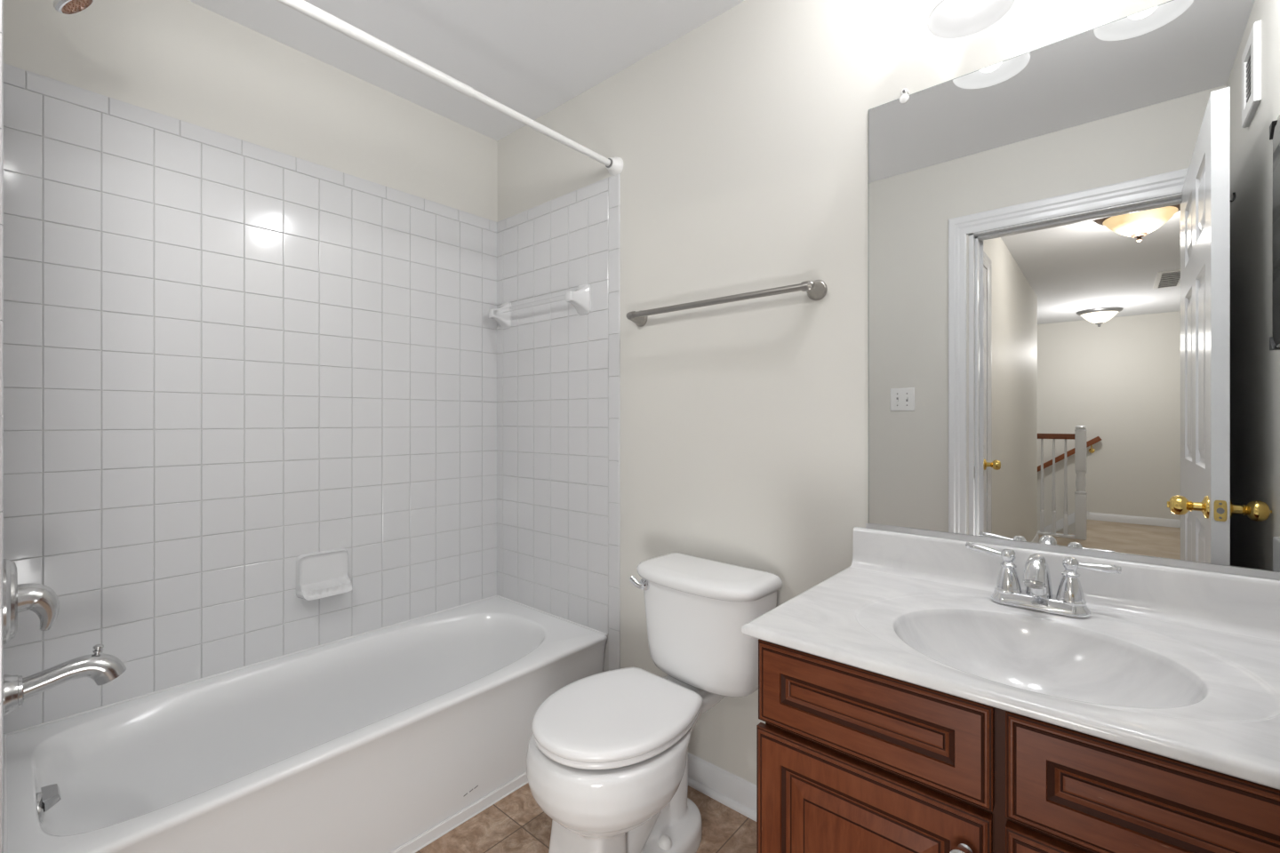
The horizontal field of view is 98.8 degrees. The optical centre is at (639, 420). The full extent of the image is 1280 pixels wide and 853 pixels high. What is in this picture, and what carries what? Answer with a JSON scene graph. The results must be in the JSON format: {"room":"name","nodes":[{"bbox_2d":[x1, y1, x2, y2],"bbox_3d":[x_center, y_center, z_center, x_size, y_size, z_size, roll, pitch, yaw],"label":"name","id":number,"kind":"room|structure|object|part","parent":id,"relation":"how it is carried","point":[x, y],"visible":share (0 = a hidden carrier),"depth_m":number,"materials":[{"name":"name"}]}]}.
{"room":"bathroom","nodes":[
{"label":"bathroom","id":0,"kind":"room"},
{"bbox_2d":[0,0,3,852],"bbox_3d":[-1.340,-0.049,1.086,0.785,2.443,0.104,0,0,41],"label":"wall","id":1,"kind":"structure","parent":0,"point":[1,1],"depth_m":0.89,"materials":[{"name":"white tile"}]},
{"bbox_2d":[3,559,59,644],"bbox_3d":[-1.305,0.378,1.177,0.174,0.174,0.081,0,0,41],"label":"shower valve","id":2,"kind":"object","parent":1,"relation":"attached to","point":[42,600],"visible":0.99,"depth_m":1.15,"materials":[{"name":"grey metal"}]},
{"bbox_3d":[-1.300,0.402,1.183,0.060,0.109,0.066,0,0,41],"label":"lever handle","id":3,"kind":"part","parent":2,"relation":"part of","materials":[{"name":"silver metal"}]},
{"bbox_2d":[3,644,126,716],"bbox_3d":[-1.270,0.564,1.218,0.082,0.103,0.189,0,0,41],"label":"tub spout","id":4,"kind":"object","parent":1,"relation":"attached to","point":[102,668],"visible":0.99,"depth_m":1.20,"materials":[{"name":"grey metal"}]},
{"bbox_3d":[-1.265,0.567,1.224,0.054,0.072,0.174,0,0,41],"label":"spout","id":5,"kind":"part","parent":4,"relation":"part of","materials":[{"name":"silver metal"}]},
{"bbox_3d":[-1.239,0.524,1.253,0.018,0.023,0.019,0,0,41],"label":"diverter knob","id":6,"kind":"part","parent":4,"relation":"part of","materials":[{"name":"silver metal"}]},
{"bbox_2d":[53,0,94,15],"bbox_3d":[-1.289,-0.964,1.195,0.083,0.120,0.141,0,0,41],"label":"showerhead","id":7,"kind":"object","parent":1,"relation":"attached to","point":[66,7],"visible":1,"depth_m":1.23,"materials":[{"name":"silver metal"}]},
{"bbox_2d":[275,0,623,175],"bbox_3d":[-0.566,-0.927,1.448,0.068,0.068,1.470,0,0,41],"label":"shower rod","id":8,"kind":"object","parent":1,"relation":"attached to","point":[614,165],"visible":1,"depth_m":1.45,"materials":[{"name":"white metal"}]},
{"bbox_2d":[3,0,497,734],"bbox_3d":[-1.232,-0.049,1.884,0.106,2.443,1.680,0,0,41],"label":"wall","id":9,"kind":"structure","parent":0,"point":[250,279],"depth_m":1.72,"materials":[{"name":"white tile"}]},
{"bbox_2d":[296,548,351,600],"bbox_3d":[-1.094,0.535,1.912,0.066,0.150,0.168,0,0,41],"label":"soap dish","id":10,"kind":"object","parent":9,"relation":"attached to","point":[322,574],"visible":1,"depth_m":1.92,"materials":[{"name":"white ceramic"}]},
{"bbox_2d":[187,0,744,141],"bbox_3d":[-0.233,-1.310,1.088,2.660,0.080,1.780,0,0,41],"label":"ceiling","id":11,"kind":"structure","parent":0,"point":[532,58],"depth_m":1.83,"materials":[{"name":"white paint"}]},
{"bbox_2d":[415,783,756,852],"bbox_3d":[-0.233,1.212,1.088,2.660,0.080,1.780,0,0,41],"label":"floor","id":12,"kind":"structure","parent":0,"point":[516,823],"depth_m":1.56,"materials":[{"name":"brown tile"}]},
{"bbox_2d":[3,594,607,852],"bbox_3d":[-0.861,0.981,1.704,0.696,0.386,1.462,0,0,41],"label":"bathtub","id":13,"kind":"object","parent":12,"relation":"on","point":[391,739],"visible":0.96,"depth_m":1.54,"materials":[{"name":"white ceramic"}]},
{"bbox_3d":[-1.301,0.851,1.197,0.080,0.080,0.049,0,0,41],"label":"overflow plate","id":14,"kind":"part","parent":13,"relation":"part of","materials":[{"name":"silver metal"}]},
{"bbox_2d":[526,552,782,852],"bbox_3d":[0.022,0.803,1.462,0.449,0.740,0.646,0,0,44],"label":"toilet","id":15,"kind":"object","parent":12,"relation":"on","point":[607,756],"visible":1,"depth_m":1.42,"materials":[{"name":"white ceramic"}]},
{"bbox_3d":[-0.068,0.744,1.411,0.370,0.029,0.428,0,0,44],"label":"lid","id":16,"kind":"part","parent":15,"relation":"part of","materials":[{"name":"white plastic"}]},
{"bbox_3d":[-0.068,0.768,1.411,0.362,0.016,0.420,0,0,44],"label":"seat","id":17,"kind":"part","parent":15,"relation":"part of","materials":[{"name":"white plastic"}]},
{"bbox_3d":[-0.014,0.962,1.468,0.390,0.421,0.606,0,0,44],"label":"bowl","id":18,"kind":"part","parent":15,"relation":"part of","materials":[{"name":"white ceramic"}]},
{"bbox_3d":[0.000,0.490,1.650,0.058,0.044,0.036,0,0,44],"label":"flush lever","id":19,"kind":"part","parent":15,"relation":"part of","materials":[{"name":"silver metal"}]},
{"bbox_3d":[0.178,0.454,1.605,0.420,0.042,0.224,0,0,44],"label":"tank lid","id":20,"kind":"part","parent":15,"relation":"part of","materials":[{"name":"white ceramic"}]},
{"bbox_3d":[0.180,0.615,1.607,0.406,0.281,0.189,0,0,44],"label":"tank","id":21,"kind":"part","parent":15,"relation":"part of","materials":[{"name":"white ceramic"}]},
{"bbox_2d":[756,639,1279,852],"bbox_3d":[0.692,0.784,0.942,0.819,0.777,0.582,0,0,41],"label":"vanity cabinet","id":22,"kind":"object","parent":12,"relation":"on","point":[850,759],"visible":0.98,"depth_m":0.81,"materials":[{"name":"brown wood"}]},
{"bbox_3d":[0.359,0.806,0.899,0.370,0.482,0.021,0,0,41],"label":"door","id":23,"kind":"part","parent":22,"relation":"part of","materials":[{"name":"brown wood"}]},
{"bbox_3d":[0.361,0.479,0.898,0.369,0.147,0.021,0,0,41],"label":"drawer","id":24,"kind":"part","parent":22,"relation":"part of","materials":[{"name":"brown wood"}]},
{"bbox_3d":[0.546,0.734,0.765,0.809,0.677,0.020,0,0,41],"label":"frame","id":25,"kind":"part","parent":22,"relation":"part of","materials":[{"name":"brown wood"}]},
{"bbox_3d":[0.459,0.622,0.779,0.033,0.033,0.031,0,0,41],"label":"knob","id":26,"kind":"part","parent":22,"relation":"part of","materials":[{"name":"silver metal"}]},
{"bbox_2d":[741,527,1279,790],"bbox_3d":[0.693,0.397,0.954,0.842,0.237,0.572,0,0,41],"label":"vanity sink","id":27,"kind":"object","parent":22,"relation":"in","point":[1180,664],"visible":0.77,"depth_m":0.98,"materials":[{"name":"stone"}]},
{"bbox_2d":[965,542,1121,617],"bbox_3d":[0.789,0.321,1.093,0.258,0.112,0.125,0,0,41],"label":"faucet","id":28,"kind":"object","parent":27,"relation":"on","point":[1069,600],"visible":1,"depth_m":1.08,"materials":[{"name":"silver metal"}]},
{"bbox_3d":[0.740,0.278,1.177,0.016,0.022,0.073,0,0,-43],"label":"lever","id":29,"kind":"part","parent":28,"relation":"part of","materials":[{"name":"silver metal"}]},
{"bbox_3d":[0.769,0.312,1.145,0.049,0.090,0.049,0,0,41],"label":"handle","id":30,"kind":"part","parent":28,"relation":"part of","materials":[{"name":"silver metal"}]},
{"bbox_3d":[0.790,0.312,1.091,0.047,0.095,0.122,0,0,41],"label":"spout","id":31,"kind":"part","parent":28,"relation":"part of","materials":[{"name":"silver metal"}]},
{"bbox_3d":[0.808,0.364,1.111,0.165,0.024,0.063,0,0,41],"label":"plate","id":32,"kind":"part","parent":28,"relation":"part of","materials":[{"name":"silver metal"}]},
{"bbox_3d":[0.847,0.312,1.078,0.049,0.090,0.049,0,0,41],"label":"handle","id":33,"kind":"part","parent":28,"relation":"part of","materials":[{"name":"silver metal"}]},
{"bbox_3d":[0.882,0.283,1.055,0.069,0.016,0.016,0,0,31],"label":"lever","id":34,"kind":"part","parent":28,"relation":"part of","materials":[{"name":"silver metal"}]},
{"bbox_3d":[0.657,0.806,0.643,0.382,0.482,0.021,0,0,41],"label":"door","id":35,"kind":"part","parent":22,"relation":"part of","materials":[{"name":"brown wood"}]},
{"bbox_3d":[0.657,0.479,0.643,0.382,0.147,0.021,0,0,41],"label":"drawer","id":36,"kind":"part","parent":22,"relation":"part of","materials":[{"name":"brown wood"}]},
{"bbox_2d":[496,0,1171,785],"bbox_3d":[0.314,-0.049,1.721,2.660,2.443,0.106,0,0,41],"label":"wall","id":37,"kind":"structure","parent":0,"point":[736,433],"depth_m":1.75,"materials":[{"name":"beige paint"}]},
{"bbox_2d":[488,283,591,329],"bbox_3d":[-0.432,-0.466,2.241,0.576,0.116,0.085,0,0,41],"label":"towel bar","id":38,"kind":"object","parent":37,"relation":"attached to","point":[580,299],"visible":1,"depth_m":2.12,"materials":[{"name":"white ceramic"}]},
{"bbox_3d":[-0.453,-0.469,2.228,0.517,0.019,0.019,0,0,41],"label":"clear rod","id":39,"kind":"part","parent":38,"relation":"part of","materials":[{"name":"white plastic"}]},
{"bbox_2d":[687,752,756,822],"bbox_3d":[0.255,1.129,1.693,0.883,0.087,0.027,0,0,41],"label":"baseboard","id":40,"kind":"structure","parent":37,"relation":"attached to","point":[725,788],"depth_m":1.69,"materials":[{"name":"white"}]},
{"bbox_3d":[0.250,1.163,1.687,0.883,0.018,0.013,0,0,41],"label":"shoe moulding","id":41,"kind":"part","parent":40,"relation":"part of","materials":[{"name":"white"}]},
{"bbox_2d":[626,280,827,327],"bbox_3d":[0.224,-0.358,1.692,0.694,0.056,0.068,0,0,41],"label":"towel bar","id":42,"kind":"object","parent":37,"relation":"attached to","point":[816,290],"visible":1,"depth_m":1.60,"materials":[{"name":"silver metal"}]},
{"bbox_3d":[-0.017,-0.358,1.900,0.056,0.056,0.068,0,0,41],"label":"post","id":43,"kind":"part","parent":42,"relation":"part of","materials":[{"name":"silver metal"}]},
{"bbox_3d":[0.466,-0.358,1.483,0.056,0.056,0.068,0,0,41],"label":"post","id":44,"kind":"part","parent":42,"relation":"part of","materials":[{"name":"silver metal"}]},
{"bbox_2d":[927,0,1015,38],"bbox_3d":[0.817,-0.977,1.085,0.437,0.230,0.210,0,0,41],"label":"vanity light","id":45,"kind":"object","parent":37,"relation":"attached to","point":[948,19],"visible":1,"depth_m":1.20,"materials":[{"name":"white glass"}]},
{"bbox_2d":[849,527,1279,641],"bbox_3d":[0.868,0.330,1.150,0.834,0.102,0.046,0,0,41],"label":"backsplash","id":46,"kind":"structure","parent":37,"relation":"attached to","point":[1232,604],"depth_m":1.08,"materials":[{"name":"stone"}]},
{"bbox_2d":[865,0,1279,580],"bbox_3d":[0.890,-0.272,1.155,0.803,1.100,0.011,0,0,41],"label":"wall mirror","id":47,"kind":"object","parent":37,"relation":"attached to","point":[1074,242],"visible":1,"depth_m":1.12,"materials":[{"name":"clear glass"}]}
]}

